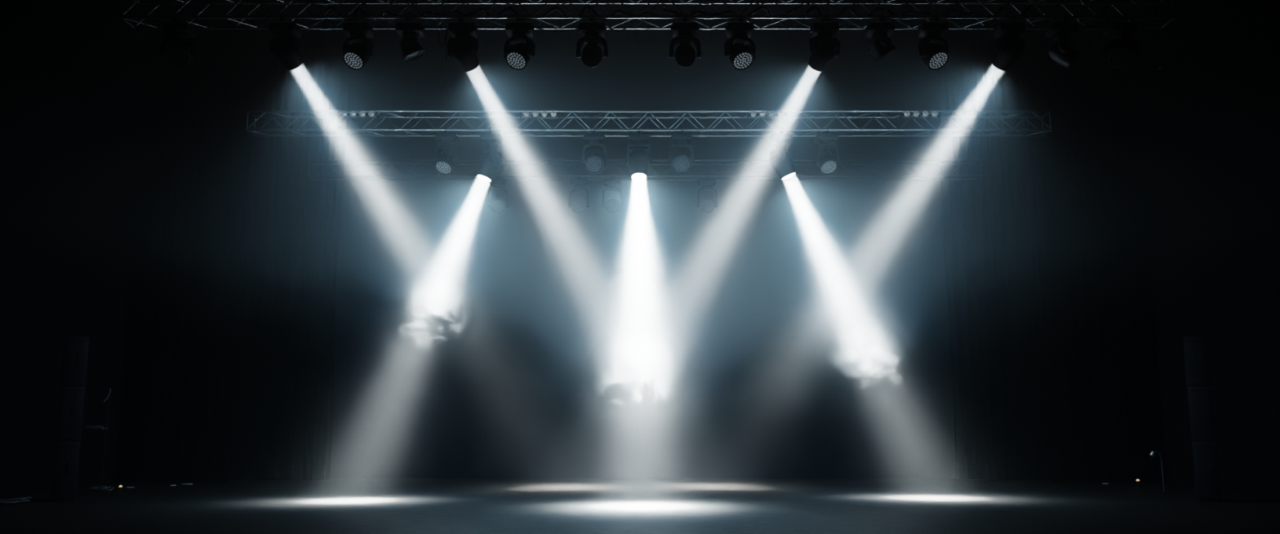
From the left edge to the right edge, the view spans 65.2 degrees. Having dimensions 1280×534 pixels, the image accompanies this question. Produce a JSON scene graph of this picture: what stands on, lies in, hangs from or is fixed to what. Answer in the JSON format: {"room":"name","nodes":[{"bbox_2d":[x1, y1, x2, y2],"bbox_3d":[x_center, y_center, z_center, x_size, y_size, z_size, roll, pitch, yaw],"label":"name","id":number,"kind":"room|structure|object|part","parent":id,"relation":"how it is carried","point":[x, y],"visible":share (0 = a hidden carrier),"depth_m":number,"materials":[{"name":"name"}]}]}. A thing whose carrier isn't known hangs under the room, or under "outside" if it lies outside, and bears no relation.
{"room":"concert stage","nodes":[
{"label":"concert stage","id":0,"kind":"room"},
{"bbox_2d":[0,0,165,493],"bbox_3d":[-12.700,-3.445,12.006,0.200,13.200,30.620,0,-9,0],"label":"wall","id":1,"kind":"structure","parent":0,"point":[79,85],"depth_m":22.11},
{"bbox_2d":[0,477,1279,533],"bbox_3d":[0.000,3.171,10.946,25.800,0.200,31.220,0,-9,0],"label":"floor","id":2,"kind":"structure","parent":0,"point":[333,505],"depth_m":16.44,"materials":[{"name":"plastic"}]},
{"bbox_2d":[0,496,31,503],"bbox_3d":[-10.861,4.030,17.331,0.526,0.102,0.437,0,-9,0],"label":"cable coil","id":3,"kind":"object","parent":2,"relation":"on","point":[20,499],"visible":1,"depth_m":17.23,"materials":[{"name":"black rubber"}]},
{"bbox_2d":[49,440,80,501],"bbox_3d":[-10.357,3.670,18.041,0.380,1.048,0.472,5,-10,-27],"label":"speaker","id":4,"kind":"object","parent":2,"relation":"on","point":[66,455],"visible":1,"depth_m":17.85,"materials":[{"name":"black plastic"}]},
{"bbox_3d":[-10.255,4.082,17.771,0.340,0.020,0.012,5,-10,-27],"label":"trim","id":5,"kind":"part","parent":4,"relation":"part of","materials":[{"name":"black"}]},
{"bbox_2d":[55,386,84,440],"bbox_3d":[-10.357,2.662,18.203,0.380,0.968,0.472,5,-10,-27],"label":"speaker","id":6,"kind":"object","parent":4,"relation":"on","point":[71,402],"visible":1,"depth_m":18.01,"materials":[{"name":"black plastic"}]},
{"bbox_3d":[-10.255,2.226,18.069,0.340,0.020,0.012,5,-10,-27],"label":"trim","id":7,"kind":"part","parent":6,"relation":"part of","materials":[{"name":"black"}]},
{"bbox_2d":[60,336,89,386],"bbox_3d":[-10.357,1.734,18.351,0.380,0.888,0.472,5,-10,-27],"label":"speaker","id":8,"kind":"object","parent":6,"relation":"on","point":[75,357],"visible":1,"depth_m":18.16,"materials":[{"name":"black plastic"}]},
{"bbox_3d":[-10.255,2.068,18.094,0.340,0.020,0.012,5,-10,-27],"label":"trim","id":9,"kind":"part","parent":8,"relation":"part of","materials":[{"name":"black"}]},
{"bbox_3d":[-10.255,1.337,18.211,0.340,0.020,0.012,5,-10,-27],"label":"trim","id":10,"kind":"part","parent":8,"relation":"part of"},
{"bbox_2d":[84,391,110,495],"bbox_3d":[-10.650,3.459,19.701,0.520,2.000,0.320,0,-9,0],"label":"stand","id":11,"kind":"object","parent":2,"relation":"on","point":[86,427],"visible":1,"depth_m":19.64,"materials":[{"name":"metal"}]},
{"bbox_2d":[84,425,107,429],"bbox_3d":[-10.730,3.165,19.745,0.360,0.065,0.206,0,-9,0],"label":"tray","id":12,"kind":"object","parent":11,"relation":"on","point":[86,427],"depth_m":19.64,"materials":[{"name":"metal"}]},
{"bbox_2d":[84,485,114,490],"bbox_3d":[-11.197,4.574,20.737,0.528,0.105,0.397,-5,-10,27],"label":"cable coil","id":13,"kind":"object","parent":2,"relation":"on","point":[104,487],"visible":0.98,"depth_m":20.62,"materials":[{"name":"black rubber"}]},
{"bbox_2d":[229,0,350,479],"bbox_3d":[-9.195,-1.062,25.994,2.886,12.900,0.256,0,-9,0],"label":"curtain","id":14,"kind":"object","parent":2,"relation":"on","point":[282,405],"visible":0.73,"depth_m":25.81,"materials":[{"name":"black fabric"}]},
{"bbox_2d":[933,0,1053,479],"bbox_3d":[9.305,-1.062,25.994,2.886,12.900,0.254,0,-9,0],"label":"curtain","id":15,"kind":"object","parent":2,"relation":"on","point":[1002,404],"visible":0.73,"depth_m":25.81,"materials":[{"name":"black fabric"}]},
{"bbox_2d":[1023,0,1155,482],"bbox_3d":[10.998,-1.268,24.709,2.473,12.900,0.248,0,-9,0],"label":"curtain","id":16,"kind":"object","parent":2,"relation":"on","point":[1082,175],"visible":0.91,"depth_m":24.54,"materials":[{"name":"black fabric"}]},
{"bbox_2d":[1135,479,1141,488],"bbox_3d":[10.720,4.663,21.534,0.100,0.203,0.098,0,-9,0],"label":"lamp","id":17,"kind":"object","parent":2,"relation":"on","point":[1138,486],"visible":1,"depth_m":21.51,"materials":[{"name":"plastic"}]},
{"bbox_2d":[1149,450,1170,493],"bbox_3d":[10.495,4.132,20.201,0.349,0.829,0.236,0,-9,0],"label":"gooseneck stand","id":18,"kind":"object","parent":2,"relation":"on","point":[1152,453],"visible":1,"depth_m":20.20,"materials":[{"name":"metal"}]},
{"bbox_2d":[1191,440,1222,501],"bbox_3d":[10.217,3.670,18.041,0.380,1.048,0.472,-5,-10,27],"label":"speaker","id":19,"kind":"object","parent":2,"relation":"on","point":[1205,453],"visible":1,"depth_m":17.85,"materials":[{"name":"black plastic"}]},
{"bbox_2d":[1186,386,1216,440],"bbox_3d":[10.217,2.662,18.203,0.380,0.968,0.472,-5,-10,27],"label":"speaker","id":20,"kind":"object","parent":19,"relation":"on","point":[1201,406],"visible":1,"depth_m":18.01,"materials":[{"name":"black plastic"}]},
{"bbox_2d":[1182,336,1211,386],"bbox_3d":[10.217,1.734,18.351,0.380,0.888,0.472,-5,-10,27],"label":"speaker","id":21,"kind":"object","parent":20,"relation":"on","point":[1196,350],"visible":1,"depth_m":18.16,"materials":[{"name":"black plastic"}]},
{"bbox_3d":[10.115,1.337,18.211,0.340,0.020,0.012,-5,-10,27],"label":"trim","id":22,"kind":"part","parent":21,"relation":"part of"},
{"bbox_3d":[10.115,2.068,18.094,0.340,0.020,0.012,-5,-10,27],"label":"trim","id":23,"kind":"part","parent":21,"relation":"part of","materials":[{"name":"black"}]},
{"bbox_3d":[10.115,2.226,18.069,0.340,0.020,0.012,-5,-10,27],"label":"trim","id":24,"kind":"part","parent":20,"relation":"part of","materials":[{"name":"black"}]},
{"bbox_3d":[10.115,4.082,17.771,0.340,0.020,0.012,-5,-10,27],"label":"trim","id":25,"kind":"part","parent":19,"relation":"part of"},
{"bbox_2d":[329,0,955,477],"bbox_3d":[0.000,-1.007,27.222,25.800,13.200,0.200,0,-9,0],"label":"wall","id":26,"kind":"structure","parent":0,"point":[785,328],"depth_m":26.88,"materials":[{"name":"black fabric"}]},
{"bbox_2d":[306,158,982,181],"bbox_3d":[0.115,-2.314,23.866,15.985,0.450,0.450,0,-9,0],"label":"lighting truss","id":27,"kind":"object","parent":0,"point":[686,175],"visible":0.83,"depth_m":23.68,"materials":[{"name":"metal"}]},
{"bbox_2d":[487,173,508,213],"bbox_3d":[-3.365,-1.713,23.774,0.501,0.938,0.474,0,-9,0],"label":"spotlight","id":28,"kind":"object","parent":27,"relation":"hanging from","point":[497,206],"visible":1,"depth_m":23.65,"materials":[{"name":"metal"}]},
{"bbox_2d":[568,173,589,213],"bbox_3d":[-1.449,-1.715,23.774,0.490,0.934,0.474,0,-9,0],"label":"spotlight","id":29,"kind":"object","parent":27,"relation":"hanging from","point":[579,205],"visible":1,"depth_m":23.66,"materials":[{"name":"metal"}]},
{"bbox_2d":[601,173,622,213],"bbox_3d":[-0.657,-1.715,23.774,0.490,0.934,0.474,0,-9,0],"label":"spotlight","id":30,"kind":"object","parent":27,"relation":"hanging from","point":[611,205],"visible":1,"depth_m":23.66,"materials":[{"name":"metal"}]},
{"bbox_2d":[696,173,717,213],"bbox_3d":[1.591,-1.715,23.774,0.490,0.934,0.474,0,-9,0],"label":"spotlight","id":31,"kind":"object","parent":27,"relation":"hanging from","point":[707,205],"visible":1,"depth_m":23.66,"materials":[{"name":"plastic"}]},
{"bbox_2d":[119,0,1177,30],"bbox_3d":[0.125,-3.993,15.537,16.166,0.490,0.490,0,-9,0],"label":"lighting truss","id":32,"kind":"object","parent":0,"point":[1100,16],"visible":0.88,"depth_m":15.68,"materials":[{"name":"metal"}]},
{"bbox_2d":[160,13,196,68],"bbox_3d":[-7.124,-3.449,15.459,0.458,0.781,0.507,-2,-9,14],"label":"spotlight","id":33,"kind":"object","parent":32,"relation":"hanging from","point":[177,54],"visible":1,"depth_m":15.34,"materials":[{"name":"plastic"}]},
{"bbox_2d":[269,13,302,70],"bbox_3d":[-5.480,-3.452,15.476,0.499,0.769,0.557,0,-9,0],"label":"spotlight","id":34,"kind":"object","parent":32,"relation":"hanging from","point":[285,46],"visible":1,"depth_m":15.33,"materials":[{"name":"plastic"}]},
{"bbox_2d":[342,13,373,70],"bbox_3d":[-4.357,-3.437,15.457,0.461,0.805,0.505,3,-9,-16],"label":"spotlight","id":35,"kind":"object","parent":32,"relation":"hanging from","point":[356,55],"visible":1,"depth_m":15.33,"materials":[{"name":"plastic"}]},
{"bbox_2d":[306,6,413,22],"bbox_3d":[-4.349,-3.907,15.474,1.612,0.174,0.282,0,-9,0],"label":"cable","id":36,"kind":"object","parent":32,"relation":"in","point":[331,8],"visible":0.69,"depth_m":15.42,"materials":[{"name":"black rubber"}]},
{"bbox_2d":[395,13,425,62],"bbox_3d":[-3.539,-3.507,15.463,0.454,0.665,0.514,0,-9,0],"label":"spotlight","id":37,"kind":"object","parent":32,"relation":"hanging from","point":[410,33],"visible":1,"depth_m":15.32,"materials":[{"name":"plastic"}]},
{"bbox_2d":[436,28,448,48],"bbox_3d":[-3.082,-3.563,15.620,0.187,0.327,0.014,0,-9,0],"label":"cable","id":38,"kind":"object","parent":32,"relation":"hanging from","point":[437,28],"visible":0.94,"depth_m":15.61,"materials":[{"name":"black rubber"}]},
{"bbox_2d":[447,13,479,71],"bbox_3d":[-2.735,-3.441,15.475,0.498,0.792,0.558,0,-9,0],"label":"spotlight","id":39,"kind":"object","parent":32,"relation":"hanging from","point":[463,46],"visible":1,"depth_m":15.33,"materials":[{"name":"plastic"}]},
{"bbox_2d":[420,6,530,22],"bbox_3d":[-2.574,-3.925,15.477,1.750,0.192,0.285,0,-9,0],"label":"cable","id":40,"kind":"object","parent":32,"relation":"in","point":[507,8],"visible":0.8,"depth_m":15.44,"materials":[{"name":"black rubber"}]},
{"bbox_2d":[503,13,535,70],"bbox_3d":[-1.863,-3.437,15.457,0.461,0.805,0.505,3,-9,-16],"label":"spotlight","id":41,"kind":"object","parent":32,"relation":"hanging from","point":[517,55],"visible":1,"depth_m":15.33,"materials":[{"name":"plastic"}]},
{"bbox_2d":[576,13,608,67],"bbox_3d":[-0.737,-3.435,15.452,0.490,0.811,0.514,0,-9,0],"label":"spotlight","id":42,"kind":"object","parent":32,"relation":"hanging from","point":[592,34],"visible":1,"depth_m":15.33,"materials":[{"name":"plastic"}]},
{"bbox_2d":[534,26,577,32],"bbox_3d":[-1.272,-3.701,15.622,0.746,0.085,0.018,0,-9,0],"label":"cable","id":43,"kind":"object","parent":42,"relation":"attached to","point":[535,27],"visible":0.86,"depth_m":15.61,"materials":[{"name":"black rubber"}]},
{"bbox_2d":[537,5,657,22],"bbox_3d":[-0.665,-3.912,15.472,1.872,0.164,0.284,0,-9,0],"label":"cable","id":44,"kind":"object","parent":32,"relation":"in","point":[586,7],"visible":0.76,"depth_m":15.42,"materials":[{"name":"black rubber"}]},
{"bbox_2d":[608,27,627,31],"bbox_3d":[-0.345,-3.705,15.623,0.295,0.075,0.018,0,-9,0],"label":"cable","id":45,"kind":"object","parent":32,"relation":"hanging from","point":[608,28],"visible":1,"depth_m":15.62,"materials":[{"name":"black rubber"}]},
{"bbox_2d":[669,13,701,67],"bbox_3d":[0.696,-3.435,15.452,0.490,0.811,0.514,0,-9,0],"label":"spotlight","id":46,"kind":"object","parent":32,"relation":"hanging from","point":[686,34],"visible":1,"depth_m":15.32,"materials":[{"name":"plastic"}]},
{"bbox_2d":[663,5,797,21],"bbox_3d":[1.396,-3.924,15.473,2.074,0.177,0.284,0,-9,0],"label":"cable","id":47,"kind":"object","parent":32,"relation":"in","point":[763,7],"visible":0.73,"depth_m":15.42,"materials":[{"name":"black rubber"}]},
{"bbox_2d":[724,13,755,70],"bbox_3d":[1.543,-3.437,15.457,0.463,0.805,0.504,-3,-9,16],"label":"spotlight","id":48,"kind":"object","parent":32,"relation":"hanging from","point":[741,54],"visible":1,"depth_m":15.33,"materials":[{"name":"plastic"}]},
{"bbox_2d":[808,13,839,71],"bbox_3d":[2.853,-3.440,15.474,0.497,0.793,0.556,0,-9,0],"label":"spotlight","id":49,"kind":"object","parent":32,"relation":"hanging from","point":[824,46],"visible":1,"depth_m":15.33,"materials":[{"name":"plastic"}]},
{"bbox_2d":[864,13,896,62],"bbox_3d":[3.717,-3.504,15.463,0.455,0.670,0.514,0,-9,0],"label":"spotlight","id":50,"kind":"object","parent":32,"relation":"hanging from","point":[881,46],"visible":1,"depth_m":15.32,"materials":[{"name":"plastic"}]},
{"bbox_2d":[917,13,949,70],"bbox_3d":[4.532,-3.437,15.457,0.460,0.805,0.506,-3,-9,15],"label":"spotlight","id":51,"kind":"object","parent":32,"relation":"hanging from","point":[934,49],"visible":1,"depth_m":15.33,"materials":[{"name":"plastic"}]},
{"bbox_2d":[991,13,1025,71],"bbox_3d":[5.713,-3.446,15.476,0.498,0.781,0.558,0,-9,0],"label":"spotlight","id":52,"kind":"object","parent":32,"relation":"hanging from","point":[1010,47],"visible":1,"depth_m":15.33,"materials":[{"name":"plastic"}]},
{"bbox_2d":[1044,13,1080,69],"bbox_3d":[6.535,-3.442,15.453,0.463,0.796,0.514,0,-9,0],"label":"spotlight","id":53,"kind":"object","parent":32,"relation":"hanging from","point":[1062,52],"visible":1,"depth_m":15.32,"materials":[{"name":"plastic"}]},
{"bbox_2d":[245,109,1052,137],"bbox_3d":[0.175,-2.850,19.891,15.865,0.450,0.450,0,-9,0],"label":"lighting truss","id":54,"kind":"object","parent":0,"point":[255,131],"visible":0.94,"depth_m":19.73,"materials":[{"name":"metal"}]},
{"bbox_2d":[337,111,378,118],"bbox_3d":[-5.558,-3.007,19.731,0.784,0.120,0.146,0,-9,0],"label":"bar","id":55,"kind":"object","parent":54,"relation":"attached to","point":[353,113],"visible":1,"depth_m":19.68,"materials":[{"name":"black metal"}]},
{"bbox_2d":[341,111,346,116],"bbox_3d":[-5.828,-3.010,19.711,0.116,0.114,0.106,0,-9,0],"label":"lamp","id":56,"kind":"object","parent":55,"relation":"attached to","point":[344,113],"depth_m":19.67,"materials":[{"name":"white glass"}]},
{"bbox_2d":[350,111,355,116],"bbox_3d":[-5.648,-3.010,19.711,0.116,0.114,0.106,0,-9,0],"label":"lamp","id":57,"kind":"object","parent":55,"relation":"attached to","point":[353,113],"depth_m":19.67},
{"bbox_2d":[359,111,365,116],"bbox_3d":[-5.468,-3.010,19.711,0.116,0.114,0.106,0,-9,0],"label":"lamp","id":58,"kind":"object","parent":55,"relation":"attached to","point":[362,113],"depth_m":19.67,"materials":[{"name":"white glass"}]},
{"bbox_2d":[368,111,374,116],"bbox_3d":[-5.288,-3.010,19.711,0.116,0.114,0.106,0,-9,0],"label":"lamp","id":59,"kind":"object","parent":55,"relation":"attached to","point":[371,113],"depth_m":19.67,"materials":[{"name":"white glass"}]},
{"bbox_2d":[433,127,458,174],"bbox_3d":[-3.832,-2.269,19.806,0.469,0.897,0.466,3,-10,-19],"label":"spotlight","id":60,"kind":"object","parent":54,"relation":"hanging from","point":[444,164],"visible":1,"depth_m":19.69,"materials":[{"name":"plastic"}]},
{"bbox_2d":[476,127,502,182],"bbox_3d":[-2.952,-2.197,19.791,0.486,1.043,0.475,-4,-10,21],"label":"spotlight","id":61,"kind":"object","parent":54,"relation":"hanging from","point":[491,162],"visible":1,"depth_m":19.61,"materials":[{"name":"plastic"}]},
{"bbox_2d":[520,111,559,118],"bbox_3d":[-1.972,-3.007,19.731,0.784,0.120,0.146,0,-9,0],"label":"bar","id":62,"kind":"object","parent":54,"relation":"attached to","point":[526,113],"visible":1,"depth_m":19.68,"materials":[{"name":"black metal"}]},
{"bbox_2d":[523,111,528,116],"bbox_3d":[-2.242,-3.010,19.711,0.116,0.114,0.106,0,-9,0],"label":"lamp","id":63,"kind":"object","parent":62,"relation":"attached to","point":[526,113],"depth_m":19.67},
{"bbox_2d":[532,111,537,116],"bbox_3d":[-2.062,-3.010,19.711,0.116,0.114,0.106,0,-9,0],"label":"lamp","id":64,"kind":"object","parent":62,"relation":"attached to","point":[535,113],"depth_m":19.67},
{"bbox_2d":[541,111,547,116],"bbox_3d":[-1.882,-3.010,19.711,0.116,0.114,0.106,0,-9,0],"label":"lamp","id":65,"kind":"object","parent":62,"relation":"attached to","point":[544,113],"depth_m":19.67,"materials":[{"name":"white glass"}]},
{"bbox_2d":[550,111,556,116],"bbox_3d":[-1.702,-3.010,19.711,0.116,0.114,0.106,0,-9,0],"label":"lamp","id":66,"kind":"object","parent":62,"relation":"attached to","point":[553,113],"depth_m":19.67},
{"bbox_2d":[582,127,606,173],"bbox_3d":[-0.903,-2.271,19.802,0.490,0.894,0.474,0,-9,0],"label":"spotlight","id":67,"kind":"object","parent":54,"relation":"hanging from","point":[593,163],"visible":1,"depth_m":19.68,"materials":[{"name":"plastic"}]},
{"bbox_2d":[626,127,651,181],"bbox_3d":[-0.022,-2.207,19.782,0.493,1.025,0.493,0,-9,0],"label":"spotlight","id":68,"kind":"object","parent":54,"relation":"hanging from","point":[638,160],"visible":1,"depth_m":19.66,"materials":[{"name":"plastic"}]},
{"bbox_2d":[669,127,693,173],"bbox_3d":[0.824,-2.271,19.802,0.490,0.894,0.474,0,-9,0],"label":"spotlight","id":69,"kind":"object","parent":54,"relation":"hanging from","point":[682,163],"visible":1,"depth_m":19.68,"materials":[{"name":"plastic"}]},
{"bbox_2d":[746,111,786,118],"bbox_3d":[2.503,-3.007,19.731,0.784,0.120,0.146,0,-9,0],"label":"bar","id":70,"kind":"object","parent":54,"relation":"attached to","point":[753,113],"visible":1,"depth_m":19.68,"materials":[{"name":"black metal"}]},
{"bbox_2d":[750,111,756,116],"bbox_3d":[2.233,-3.010,19.711,0.116,0.114,0.106,0,-9,0],"label":"lamp","id":71,"kind":"object","parent":70,"relation":"attached to","point":[753,113],"depth_m":19.67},
{"bbox_2d":[760,111,765,116],"bbox_3d":[2.413,-3.010,19.711,0.116,0.114,0.106,0,-9,0],"label":"lamp","id":72,"kind":"object","parent":70,"relation":"attached to","point":[762,113],"depth_m":19.67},
{"bbox_2d":[768,111,774,116],"bbox_3d":[2.594,-3.010,19.711,0.116,0.114,0.106,0,-9,0],"label":"lamp","id":73,"kind":"object","parent":70,"relation":"attached to","point":[771,113],"depth_m":19.67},
{"bbox_2d":[777,111,783,116],"bbox_3d":[2.773,-3.010,19.711,0.116,0.114,0.106,0,-9,0],"label":"lamp","id":74,"kind":"object","parent":70,"relation":"attached to","point":[780,113],"depth_m":19.67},
{"bbox_2d":[768,127,795,179],"bbox_3d":[2.813,-2.220,19.790,0.513,0.998,0.493,0,-9,0],"label":"spotlight","id":75,"kind":"object","parent":54,"relation":"hanging from","point":[780,159],"visible":1,"depth_m":19.62,"materials":[{"name":"plastic"}]},
{"bbox_2d":[813,127,839,174],"bbox_3d":[3.684,-2.268,19.802,0.503,0.899,0.474,0,-9,0],"label":"spotlight","id":76,"kind":"object","parent":54,"relation":"hanging from","point":[828,164],"visible":1,"depth_m":19.69,"materials":[{"name":"plastic"}]},
{"bbox_2d":[899,111,940,118],"bbox_3d":[5.532,-3.007,19.731,0.784,0.120,0.146,0,-9,0],"label":"bar","id":77,"kind":"object","parent":54,"relation":"attached to","point":[907,113],"visible":1,"depth_m":19.68,"materials":[{"name":"metal"}]},
{"bbox_2d":[904,111,910,116],"bbox_3d":[5.262,-3.010,19.711,0.116,0.114,0.106,0,-9,0],"label":"lamp","id":78,"kind":"object","parent":77,"relation":"attached to","point":[907,113],"depth_m":19.67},
{"bbox_2d":[913,111,919,116],"bbox_3d":[5.442,-3.010,19.711,0.116,0.114,0.106,0,-9,0],"label":"lamp","id":79,"kind":"object","parent":77,"relation":"attached to","point":[916,113],"depth_m":19.67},
{"bbox_2d":[922,111,928,116],"bbox_3d":[5.622,-3.010,19.711,0.116,0.114,0.106,0,-9,0],"label":"lamp","id":80,"kind":"object","parent":77,"relation":"attached to","point":[925,113],"depth_m":19.67,"materials":[{"name":"white glass"}]},
{"bbox_2d":[931,111,937,116],"bbox_3d":[5.802,-3.010,19.711,0.116,0.114,0.106,0,-9,0],"label":"lamp","id":81,"kind":"object","parent":77,"relation":"attached to","point":[934,113],"depth_m":19.67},
{"bbox_2d":[1115,0,1279,493],"bbox_3d":[12.700,-3.445,12.006,0.200,13.200,30.620,0,-9,0],"label":"wall","id":82,"kind":"structure","parent":0,"point":[1202,90],"depth_m":21.95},
{"bbox_3d":[0.000,-10.060,13.066,25.800,0.200,31.220,0,-9,0],"label":"ceiling","id":83,"kind":"structure","parent":0,"visible":0},
{"bbox_2d":[350,0,928,45],"bbox_3d":[-0.006,-6.844,27.549,15.987,1.530,0.159,0,-9,0],"label":"curtain","id":84,"kind":"object","parent":83,"relation":"hanging from","point":[381,37],"visible":0.48,"depth_m":27.53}
]}

